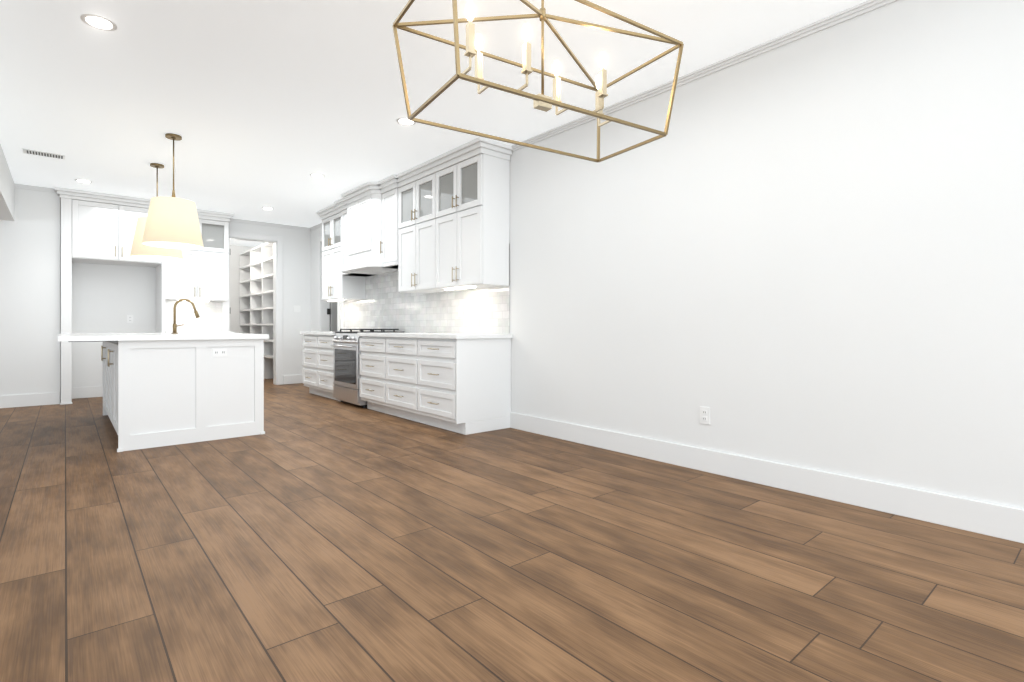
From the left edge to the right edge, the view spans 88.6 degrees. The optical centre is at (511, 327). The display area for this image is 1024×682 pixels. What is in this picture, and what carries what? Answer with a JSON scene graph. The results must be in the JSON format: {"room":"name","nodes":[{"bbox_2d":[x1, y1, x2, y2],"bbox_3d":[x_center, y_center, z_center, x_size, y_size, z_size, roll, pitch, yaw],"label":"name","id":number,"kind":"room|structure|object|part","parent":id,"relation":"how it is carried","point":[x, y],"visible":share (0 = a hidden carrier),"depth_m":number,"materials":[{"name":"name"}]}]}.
{"room":"kitchen","nodes":[
{"label":"kitchen","id":0,"kind":"room"},
{"bbox_2d":[0,188,60,401],"bbox_3d":[-8.598,-0.390,4.664,6.955,2.740,0.550,0,0,-40],"label":"wall","id":1,"kind":"structure","parent":0,"point":[30,295],"depth_m":6.53,"materials":[{"name":"paint"}]},
{"bbox_2d":[14,183,56,192],"bbox_3d":[-5.925,-1.734,6.558,0.420,0.049,0.030,0,0,-40],"label":"crown molding","id":2,"kind":"structure","parent":1,"relation":"attached to","point":[22,186],"depth_m":6.54,"materials":[{"name":"white wood"}]},
{"bbox_2d":[72,221,310,387],"bbox_3d":[-4.951,-0.390,8.229,3.510,2.740,0.150,0,0,-40],"label":"wall","id":3,"kind":"structure","parent":0,"point":[106,298],"depth_m":7.66,"materials":[{"name":"paint"}]},
{"bbox_2d":[127,315,132,322],"bbox_3d":[-5.542,-0.120,7.620,0.072,0.116,0.009,0,0,-40],"label":"electrical outlet","id":4,"kind":"object","parent":3,"relation":"attached to","point":[129,318],"visible":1,"depth_m":7.62,"materials":[{"name":"white plastic"}]},
{"bbox_2d":[230,218,308,230],"bbox_3d":[-4.092,-1.734,8.840,1.330,0.049,0.030,0,0,-40],"label":"crown molding","id":5,"kind":"structure","parent":3,"relation":"attached to","point":[233,219],"depth_m":8.83,"materials":[{"name":"white wood"}]},
{"bbox_2d":[223,231,340,384],"bbox_3d":[-3.358,-0.285,8.718,2.350,2.530,1.470,0,0,-40],"label":"trim","id":6,"kind":"structure","parent":3,"relation":"attached to","point":[329,316],"depth_m":8.95,"materials":[{"name":"white wood"}]},
{"bbox_2d":[294,305,300,311],"bbox_3d":[-3.746,-0.320,9.150,0.116,0.116,0.008,0,0,-40],"label":"light switch","id":7,"kind":"object","parent":3,"relation":"attached to","point":[297,308],"visible":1,"depth_m":9.15,"materials":[{"name":"white plastic"}]},
{"bbox_2d":[230,245,253,332],"bbox_3d":[-6.225,-0.390,11.051,1.710,2.740,0.100,0,0,-40],"label":"wall","id":8,"kind":"structure","parent":0,"point":[236,251],"depth_m":11.23,"materials":[{"name":"paint"}]},
{"bbox_2d":[0,0,866,246],"bbox_3d":[-4.261,-1.810,2.282,10.470,0.100,17.000,0,0,-40],"label":"ceiling","id":9,"kind":"structure","parent":0,"point":[256,105],"depth_m":3.76,"materials":[{"name":"white paint"}]},
{"bbox_2d":[0,143,14,220],"bbox_3d":[-4.416,-1.530,-0.575,6.530,0.459,12.850,0,0,-40],"label":"soffit","id":10,"kind":"object","parent":9,"relation":"attached to","point":[7,198],"depth_m":5.65,"materials":[{"name":"paint"}]},
{"bbox_2d":[22,148,64,159],"bbox_3d":[-4.744,-1.755,5.325,0.320,0.009,0.170,0,0,-40],"label":"ceiling vent","id":11,"kind":"object","parent":9,"relation":"in","point":[42,153],"visible":0.98,"depth_m":5.32,"materials":[{"name":"white metal"}]},
{"bbox_2d":[75,179,92,182],"bbox_3d":[-5.154,-1.757,6.316,0.170,0.005,0.170,0,0,-40],"label":"recessed light","id":12,"kind":"object","parent":9,"relation":"in","point":[82,180],"visible":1,"depth_m":6.32,"materials":[{"name":"white"}]},
{"bbox_2d":[80,13,117,30],"bbox_3d":[-2.382,-1.757,3.029,0.170,0.005,0.170,0,0,-40],"label":"recessed light","id":13,"kind":"object","parent":9,"relation":"in","point":[98,22],"visible":1,"depth_m":3.02,"materials":[{"name":"white"}]},
{"bbox_2d":[130,163,182,260],"bbox_3d":[-3.843,-1.254,5.686,0.480,1.009,0.480,0,0,-40],"label":"pendant light","id":14,"kind":"object","parent":9,"relation":"hanging from","point":[139,250],"visible":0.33,"depth_m":5.52,"materials":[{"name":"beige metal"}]},
{"bbox_3d":[-3.816,-1.429,5.657,0.293,0.659,0.258,0,0,-40],"label":"rod","id":15,"kind":"part","parent":14,"relation":"part of","materials":[{"name":"gold metal"}]},
{"bbox_2d":[142,133,203,249],"bbox_3d":[-3.110,-1.254,4.825,0.480,1.009,0.480,0,0,-40],"label":"pendant light","id":16,"kind":"object","parent":9,"relation":"hanging from","point":[172,222],"visible":1,"depth_m":4.68,"materials":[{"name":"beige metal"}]},
{"bbox_3d":[-3.083,-1.429,4.796,0.293,0.659,0.258,0,0,-40],"label":"rod","id":17,"kind":"part","parent":16,"relation":"part of","materials":[{"name":"gold metal"}]},
{"bbox_3d":[-3.110,-0.955,4.825,0.480,0.410,0.480,0,0,-40],"label":"lamp shade","id":18,"kind":"part","parent":16,"relation":"part of","materials":[{"name":"fabric"}]},
{"bbox_2d":[310,173,324,177],"bbox_3d":[-2.257,-1.757,6.090,0.170,0.005,0.170,0,0,-40],"label":"recessed light","id":19,"kind":"object","parent":9,"relation":"in","point":[315,175],"visible":1,"depth_m":6.08,"materials":[{"name":"white"}]},
{"bbox_2d":[396,117,415,124],"bbox_3d":[-0.903,-1.757,4.485,0.170,0.005,0.170,0,0,-40],"label":"recessed light","id":20,"kind":"object","parent":9,"relation":"in","point":[403,121],"visible":0.79,"depth_m":4.48,"materials":[{"name":"white"}]},
{"bbox_2d":[392,0,683,162],"bbox_3d":[0.133,-1.312,2.281,1.152,0.895,0.562,0,0,-32],"label":"chandelier","id":21,"kind":"object","parent":9,"relation":"hanging from","point":[542,102],"visible":1,"depth_m":2.26,"materials":[{"name":"gold metal"}]},
{"bbox_2d":[0,378,1023,681],"bbox_3d":[-4.261,1.010,2.282,10.470,0.060,17.000,0,0,-40],"label":"floor","id":22,"kind":"structure","parent":0,"point":[306,536],"depth_m":2.14,"materials":[{"name":"brown wood"}]},
{"bbox_2d":[54,187,164,404],"bbox_3d":[-5.497,-0.389,7.204,1.170,2.738,0.697,0,0,-40],"label":"surround","id":23,"kind":"object","parent":22,"relation":"on","point":[98,228],"visible":0.88,"depth_m":6.87,"materials":[{"name":"white wood"}]},
{"bbox_2d":[101,339,264,451],"bbox_3d":[-3.524,0.542,5.233,1.378,0.875,2.262,0,0,-40],"label":"kitchen island","id":24,"kind":"object","parent":22,"relation":"on","point":[175,387],"depth_m":4.46,"materials":[{"name":"painted wood"},{"name":"quartz"},{"name":"brass"}]},
{"bbox_2d":[58,331,268,342],"bbox_3d":[-3.543,0.085,5.225,1.460,0.040,2.350,0,0,-40],"label":"island countertop","id":25,"kind":"structure","parent":24,"relation":"on","point":[70,337],"depth_m":4.40,"materials":[{"name":"white stone"}]},
{"bbox_2d":[171,299,199,333],"bbox_3d":[-3.309,-0.113,5.331,0.250,0.355,0.088,0,0,-40],"label":"faucet","id":26,"kind":"object","parent":25,"relation":"on","point":[175,325],"depth_m":5.28,"materials":[{"name":"gold metal"}]},
{"bbox_2d":[165,209,234,332],"bbox_3d":[-4.705,-0.389,7.891,0.914,2.738,0.676,0,0,-40],"label":"tall cabinet","id":27,"kind":"object","parent":22,"relation":"on","point":[198,278],"visible":0.33,"depth_m":7.98,"materials":[{"name":"white wood"}]},
{"bbox_2d":[240,243,272,378],"bbox_3d":[-4.826,-0.295,10.403,0.459,2.550,2.535,0,0,-40],"label":"pantry shelving","id":28,"kind":"object","parent":22,"relation":"on","point":[256,290],"visible":0.33,"depth_m":10.56,"materials":[{"name":"white wood"}]},
{"bbox_2d":[300,333,315,394],"bbox_3d":[-2.669,0.542,7.758,0.639,0.875,0.605,0,0,-40],"label":"base cabinet","id":29,"kind":"object","parent":22,"relation":"on","point":[309,339],"depth_m":7.58,"materials":[{"name":"white wood"}]},
{"bbox_2d":[316,333,340,400],"bbox_3d":[-2.277,0.542,7.298,0.639,0.875,0.605,0,0,-40],"label":"base cabinet","id":30,"kind":"object","parent":22,"relation":"on","point":[324,352],"depth_m":7.14,"materials":[{"name":"white wood"}]},
{"bbox_2d":[316,333,331,336],"bbox_3d":[-2.491,0.085,7.532,0.662,0.040,1.240,0,0,-40],"label":"countertop","id":31,"kind":"structure","parent":30,"relation":"on","point":[317,334],"depth_m":7.13,"materials":[{"name":"white stone"}]},
{"bbox_2d":[330,329,398,407],"bbox_3d":[-1.873,0.500,6.745,0.686,0.960,0.748,0,0,-40],"label":"range","id":32,"kind":"object","parent":22,"relation":"on","point":[346,353],"visible":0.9,"depth_m":6.53,"materials":[{"name":"silver metal"}]},
{"bbox_2d":[359,337,383,412],"bbox_3d":[-1.367,0.542,6.230,0.639,0.875,0.680,0,0,-40],"label":"base cabinet","id":33,"kind":"object","parent":22,"relation":"on","point":[371,358],"depth_m":6.04,"materials":[{"name":"white wood"}]},
{"bbox_2d":[384,337,415,420],"bbox_3d":[-0.927,0.542,5.712,0.639,0.875,0.680,0,0,-40],"label":"base cabinet","id":34,"kind":"object","parent":22,"relation":"on","point":[399,352],"depth_m":5.54,"materials":[{"name":"white wood"}]},
{"bbox_2d":[416,337,511,434],"bbox_3d":[-0.479,0.542,5.187,0.639,0.875,0.700,0,0,-40],"label":"base cabinet","id":35,"kind":"object","parent":22,"relation":"on","point":[463,387],"depth_m":4.94,"materials":[{"name":"white wood"}]},
{"bbox_2d":[357,333,511,340],"bbox_3d":[-0.921,0.085,5.688,0.662,0.040,2.085,0,0,-40],"label":"countertop","id":36,"kind":"structure","parent":35,"relation":"on","point":[447,336],"depth_m":5.06,"materials":[{"name":"white stone"}]},
{"bbox_2d":[311,0,1023,508],"bbox_3d":[0.786,-0.390,4.314,0.150,2.740,13.550,0,0,-40],"label":"wall","id":37,"kind":"structure","parent":0,"point":[807,252],"depth_m":3.08,"materials":[{"name":"paint"}]},
{"bbox_2d":[309,223,321,230],"bbox_3d":[-3.107,-1.734,8.748,0.031,0.049,1.450,0,0,-40],"label":"crown molding","id":38,"kind":"structure","parent":37,"relation":"attached to","point":[318,225],"depth_m":9.09,"materials":[{"name":"white wood"}]},
{"bbox_2d":[320,201,367,300],"bbox_3d":[-2.490,-1.082,7.757,0.369,1.353,0.839,0,0,-40],"label":"upper cabinet","id":39,"kind":"object","parent":37,"relation":"attached to","point":[335,287],"depth_m":7.59,"materials":[{"name":"white wood"}]},
{"bbox_2d":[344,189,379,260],"bbox_3d":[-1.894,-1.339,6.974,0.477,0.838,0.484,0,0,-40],"label":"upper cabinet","id":40,"kind":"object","parent":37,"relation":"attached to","point":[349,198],"depth_m":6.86,"materials":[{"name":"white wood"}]},
{"bbox_2d":[344,261,379,276],"bbox_3d":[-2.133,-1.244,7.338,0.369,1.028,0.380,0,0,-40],"label":"range hood","id":41,"kind":"object","parent":37,"relation":"attached to","point":[351,268],"depth_m":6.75,"materials":[{"name":"white"}]},
{"bbox_2d":[356,181,379,256],"bbox_3d":[-1.651,-1.339,6.687,0.477,0.838,0.484,0,0,-40],"label":"upper cabinet","id":42,"kind":"object","parent":37,"relation":"attached to","point":[368,196],"depth_m":6.45,"materials":[{"name":"white wood"}]},
{"bbox_2d":[340,181,411,275],"bbox_3d":[-1.799,-1.244,6.808,0.547,1.028,1.040,0,0,-40],"label":"hood","id":43,"kind":"object","parent":42,"relation":"attached to","point":[366,203],"depth_m":6.52,"materials":[{"name":"white wood"}]},
{"bbox_2d":[380,177,391,268],"bbox_3d":[-1.330,-1.244,6.394,0.369,1.028,0.380,0,0,-40],"label":"upper cabinet","id":44,"kind":"object","parent":37,"relation":"attached to","point":[385,186],"depth_m":6.33,"materials":[{"name":"white wood"}]},
{"bbox_2d":[392,157,439,296],"bbox_3d":[-0.944,-1.082,5.941,0.369,1.353,0.926,0,0,-40],"label":"upper cabinet","id":45,"kind":"object","parent":37,"relation":"attached to","point":[423,248],"depth_m":5.84,"materials":[{"name":"white wood"}]},
{"bbox_2d":[436,137,511,292],"bbox_3d":[-0.436,-1.082,5.360,0.349,1.353,0.867,0,0,-40],"label":"upper cabinet","id":46,"kind":"object","parent":37,"relation":"attached to","point":[473,180],"depth_m":5.10,"materials":[{"name":"white wood"}]},
{"bbox_2d":[0,374,1023,543],"bbox_3d":[-4.124,0.904,2.005,10.319,0.152,16.400,0,0,-40],"label":"baseboard","id":47,"kind":"structure","parent":37,"relation":"attached to","point":[994,520],"depth_m":3.15,"materials":[{"name":"white wood"}]},
{"bbox_2d":[511,0,897,151],"bbox_3d":[2.540,-1.734,2.114,0.030,0.049,7.925,0,0,-40],"label":"crown molding","id":48,"kind":"structure","parent":37,"relation":"attached to","point":[825,23],"depth_m":3.41,"materials":[{"name":"white wood"}]},
{"bbox_2d":[700,406,709,424],"bbox_3d":[1.312,0.600,3.573,0.009,0.116,0.072,0,0,-40],"label":"electrical outlet","id":49,"kind":"object","parent":37,"relation":"attached to","point":[704,415],"visible":1,"depth_m":3.57,"materials":[{"name":"white plastic"}]}
]}

